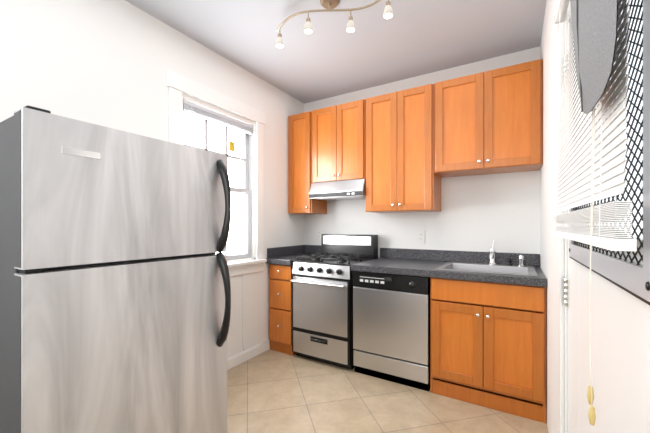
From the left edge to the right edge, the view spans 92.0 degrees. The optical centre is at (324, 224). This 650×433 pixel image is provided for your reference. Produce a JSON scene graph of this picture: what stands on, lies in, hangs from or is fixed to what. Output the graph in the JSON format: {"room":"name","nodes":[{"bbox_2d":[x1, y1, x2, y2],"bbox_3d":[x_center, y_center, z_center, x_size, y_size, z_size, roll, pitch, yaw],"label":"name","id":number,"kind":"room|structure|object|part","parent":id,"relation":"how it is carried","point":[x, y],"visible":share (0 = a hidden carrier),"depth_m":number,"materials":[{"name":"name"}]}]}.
{"room":"kitchen","nodes":[
{"label":"kitchen","id":0,"kind":"room"},
{"bbox_2d":[0,0,303,357],"bbox_3d":[-1.359,-0.090,1.945,0.120,2.660,4.120,0,0,31],"label":"wall","id":1,"kind":"structure","parent":0,"point":[107,63],"depth_m":2.03,"materials":[{"name":"white paint"}]},
{"bbox_2d":[167,70,266,276],"bbox_3d":[-0.890,-0.325,2.664,0.173,1.540,1.005,0,0,31],"label":"window","id":2,"kind":"structure","parent":1,"relation":"in","point":[178,85],"depth_m":2.86,"materials":[{"name":"white"}]},
{"bbox_3d":[-0.916,-0.312,2.683,0.039,1.161,0.646,0,0,31],"label":"glass","id":3,"kind":"part","parent":2,"relation":"part of","materials":[{"name":"clear glass"}]},
{"bbox_3d":[-0.915,-0.305,2.682,0.065,1.266,0.736,0,0,31],"label":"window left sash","id":4,"kind":"part","parent":2,"relation":"part of","materials":[{"name":"white wood"}]},
{"bbox_2d":[183,100,252,134],"bbox_3d":[-0.875,-0.894,2.658,0.025,0.084,0.728,0,0,31],"label":"window blind","id":5,"kind":"object","parent":2,"relation":"attached to","point":[214,116],"visible":0.85,"depth_m":2.60,"materials":[{"name":"grey plastic"}]},
{"bbox_2d":[191,106,192,147],"bbox_3d":[-1.014,-0.729,2.397,0.012,0.358,0.011,0,0,31],"label":"blind wand","id":6,"kind":"object","parent":5,"relation":"hanging from","point":[192,128],"visible":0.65,"depth_m":2.40,"materials":[{"name":"white plastic"}]},
{"bbox_2d":[242,274,243,350],"bbox_3d":[-0.741,0.790,2.840,0.007,0.700,0.016,0,0,31],"label":"trim","id":7,"kind":"structure","parent":1,"relation":"attached to","point":[242,318],"depth_m":2.83,"materials":[{"name":"white"}]},
{"bbox_2d":[227,339,269,369],"bbox_3d":[-1.302,1.192,1.911,0.014,0.097,4.120,0,0,31],"label":"baseboard","id":8,"kind":"structure","parent":1,"relation":"attached to","point":[245,355],"depth_m":2.88,"materials":[{"name":"white"}]},
{"bbox_2d":[266,245,305,259],"bbox_3d":[-0.405,0.280,3.380,0.020,0.100,0.633,0,0,31],"label":"backsplash","id":9,"kind":"structure","parent":1,"relation":"attached to","point":[289,250],"depth_m":3.35,"materials":[{"name":"grey stone"}]},
{"bbox_2d":[125,0,546,103],"bbox_3d":[-0.332,-1.450,1.324,2.520,0.060,4.360,0,0,31],"label":"ceiling","id":10,"kind":"structure","parent":0,"point":[329,56],"depth_m":2.35,"materials":[{"name":"grey paint"}]},
{"bbox_2d":[275,0,392,47],"bbox_3d":[0.030,-1.317,1.980,0.801,0.205,0.131,0,0,19],"label":"ceiling spotlight","id":11,"kind":"object","parent":10,"relation":"attached to","point":[329,5],"visible":1,"depth_m":1.97,"materials":[{"name":"silver metal"}]},
{"bbox_2d":[227,349,547,432],"bbox_3d":[-0.332,1.270,1.324,2.520,0.060,4.360,0,0,31],"label":"floor","id":12,"kind":"structure","parent":0,"point":[270,391],"depth_m":2.16,"materials":[{"name":"tile"}]},
{"bbox_2d":[0,105,230,432],"bbox_3d":[-0.934,0.456,1.325,0.849,1.569,0.701,0,0,31],"label":"refrigerator","id":13,"kind":"object","parent":12,"relation":"on","point":[115,300],"visible":1,"depth_m":1.02,"materials":[{"name":"grey metal"}]},
{"bbox_2d":[269,264,295,354],"bbox_3d":[-0.270,0.811,3.314,0.292,0.858,0.645,0,0,31],"label":"base cabinet","id":14,"kind":"object","parent":12,"relation":"on","point":[280,275],"depth_m":3.03,"materials":[{"name":"brown wood"}]},
{"bbox_2d":[266,252,317,263],"bbox_3d":[-0.282,0.355,3.306,0.308,0.050,0.673,0,0,31],"label":"countertop","id":15,"kind":"structure","parent":14,"relation":"on","point":[273,259],"depth_m":3.09,"materials":[{"name":"grey stone"}]},
{"bbox_3d":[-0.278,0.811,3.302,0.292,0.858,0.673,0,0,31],"label":"drawer","id":16,"kind":"part","parent":14,"relation":"part of","materials":[{"name":"brown wood"}]},
{"bbox_2d":[351,256,545,287],"bbox_3d":[0.961,0.355,2.553,1.338,0.050,0.673,0,0,31],"label":"countertop","id":17,"kind":"structure","parent":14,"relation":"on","point":[383,264],"depth_m":2.50,"materials":[{"name":"grey stone"}]},
{"bbox_2d":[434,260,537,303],"bbox_3d":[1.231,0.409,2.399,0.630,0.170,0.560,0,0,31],"label":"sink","id":18,"kind":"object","parent":17,"relation":"in","point":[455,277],"depth_m":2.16,"materials":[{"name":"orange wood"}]},
{"bbox_2d":[486,240,525,263],"bbox_3d":[1.414,0.223,2.459,0.250,0.202,0.241,0,0,31],"label":"faucet","id":19,"kind":"object","parent":17,"relation":"on","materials":[{"name":"silver metal"}]},
{"bbox_2d":[291,234,377,369],"bbox_3d":[0.096,0.669,3.033,0.614,1.142,0.681,0,0,31],"label":"gas range","id":20,"kind":"object","parent":12,"relation":"on","point":[322,306],"visible":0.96,"depth_m":2.81,"materials":[{"name":"silver metal"}]},
{"bbox_3d":[-0.060,1.013,2.776,0.161,0.020,0.025,0,0,31],"label":"drawer pull","id":21,"kind":"part","parent":20,"relation":"part of","materials":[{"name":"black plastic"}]},
{"bbox_2d":[353,271,429,390],"bbox_3d":[0.643,0.814,2.713,0.612,0.853,0.613,0,0,31],"label":"dishwasher","id":22,"kind":"object","parent":12,"relation":"on","point":[391,327],"visible":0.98,"depth_m":2.45,"materials":[{"name":"silver metal"}]},
{"bbox_2d":[304,46,539,257],"bbox_3d":[0.766,-0.090,3.137,2.520,2.660,0.120,0,0,31],"label":"wall","id":23,"kind":"structure","parent":0,"point":[479,213],"depth_m":2.80,"materials":[{"name":"white paint"}]},
{"bbox_2d":[288,111,326,213],"bbox_3d":[-0.200,-0.651,3.443,0.306,1.057,0.355,0,0,31],"label":"upper cabinet","id":24,"kind":"object","parent":23,"relation":"attached to","point":[300,201],"visible":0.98,"depth_m":3.32,"materials":[{"name":"brown wood"}]},
{"bbox_2d":[317,230,321,239],"bbox_3d":[-0.063,0.110,3.564,0.072,0.116,0.008,0,0,31],"label":"outlet","id":25,"kind":"object","parent":23,"relation":"attached to","point":[319,232],"visible":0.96,"depth_m":3.56,"materials":[{"name":"white plastic"}]},
{"bbox_2d":[309,179,365,200],"bbox_3d":[0.185,-0.350,3.201,0.595,0.164,0.368,0,0,31],"label":"range hood","id":26,"kind":"object","parent":23,"relation":"attached to","point":[343,190],"visible":0.85,"depth_m":3.06,"materials":[{"name":"silver metal"}]},
{"bbox_2d":[312,99,365,182],"bbox_3d":[0.189,-0.807,3.208,0.598,0.746,0.355,0,0,31],"label":"upper cabinet","id":27,"kind":"object","parent":23,"relation":"attached to","point":[339,142],"visible":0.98,"depth_m":3.06,"materials":[{"name":"brown wood"}]},
{"bbox_2d":[366,84,440,212],"bbox_3d":[0.711,-0.651,2.891,0.620,1.057,0.355,0,0,31],"label":"upper cabinet","id":28,"kind":"object","parent":23,"relation":"attached to","point":[401,176],"visible":1,"depth_m":2.75,"materials":[{"name":"brown wood"}]},
{"bbox_2d":[417,231,424,242],"bbox_3d":[0.908,0.112,2.976,0.072,0.116,0.008,0,0,31],"label":"outlet","id":29,"kind":"object","parent":23,"relation":"attached to","point":[420,236],"visible":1,"depth_m":2.97,"materials":[{"name":"white plastic"}]},
{"bbox_2d":[306,245,539,267],"bbox_3d":[0.728,0.280,3.075,2.276,0.100,0.020,0,0,31],"label":"backsplash","id":30,"kind":"structure","parent":23,"relation":"attached to","point":[394,253],"depth_m":2.85,"materials":[{"name":"grey stone"}]},
{"bbox_2d":[434,59,542,177],"bbox_3d":[1.297,-0.807,2.537,0.746,0.746,0.355,0,0,31],"label":"upper cabinet","id":31,"kind":"object","parent":23,"relation":"attached to","point":[489,122],"visible":1,"depth_m":2.39,"materials":[{"name":"brown wood"}]},
{"bbox_2d":[540,0,564,432],"bbox_3d":[0.694,-0.090,0.702,0.120,2.660,4.120,0,0,31],"label":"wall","id":32,"kind":"structure","parent":0,"point":[548,174],"depth_m":1.77,"materials":[{"name":"white paint"}]},
{"bbox_2d":[556,2,570,432],"bbox_3d":[0.737,0.150,0.793,0.136,2.180,1.254,0,0,31],"label":"door frame","id":33,"kind":"structure","parent":32,"relation":"attached to","point":[560,334],"depth_m":1.27,"materials":[{"name":"white"}]},
{"bbox_2d":[570,0,618,113],"bbox_3d":[0.468,-0.476,0.567,0.038,0.582,0.445,0,0,31],"label":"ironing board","id":34,"kind":"object","parent":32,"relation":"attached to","point":[595,28],"visible":1,"depth_m":0.46,"materials":[{"name":"grey fabric"}]},
{"bbox_2d":[552,0,636,251],"bbox_3d":[0.644,-0.366,0.779,0.064,0.804,0.842,0,0,31],"label":"door blind","id":35,"kind":"object","parent":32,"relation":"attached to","point":[573,185],"visible":0.92,"depth_m":0.58,"materials":[{"name":"white plastic"}]},
{"bbox_2d":[587,107,595,425],"bbox_3d":[0.477,-0.193,0.557,0.019,1.085,0.038,0,0,31],"label":"blind cords","id":36,"kind":"object","parent":35,"relation":"hanging from","point":[591,413],"visible":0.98,"depth_m":0.55,"materials":[{"name":"white fabric"}]},
{"bbox_2d":[564,23,649,432],"bbox_3d":[0.723,0.211,0.816,0.057,2.034,1.036,0,0,31],"label":"door","id":37,"kind":"structure","parent":32,"relation":"in","point":[620,346],"depth_m":0.72,"materials":[{"name":"white"}]},
{"bbox_3d":[0.958,0.200,1.247,0.012,1.754,0.054,0,0,31],"label":"door right hinges","id":38,"kind":"part","parent":37,"relation":"part of","materials":[{"name":"white metal"}]},
{"bbox_2d":[569,0,649,304],"bbox_3d":[0.666,-0.312,0.772,0.017,0.857,0.812,0,0,31],"label":"window","id":39,"kind":"structure","parent":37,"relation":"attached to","point":[631,277],"depth_m":0.52,"materials":[{"name":"grey"}]},
{"bbox_2d":[588,0,642,237],"bbox_3d":[0.692,-0.318,0.756,0.012,0.683,0.628,0,0,31],"label":"glass pane","id":40,"kind":"object","parent":37,"relation":"attached to","point":[638,204],"depth_m":0.62,"materials":[{"name":"clear glass"}]},
{"label":"outside","id":41,"kind":"structure","parent":0,"visible":0},
{"bbox_2d":[183,112,244,254],"bbox_3d":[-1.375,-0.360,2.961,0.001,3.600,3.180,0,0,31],"label":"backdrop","id":42,"kind":"structure","parent":41,"point":[235,204],"depth_m":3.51,"materials":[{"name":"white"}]}
]}

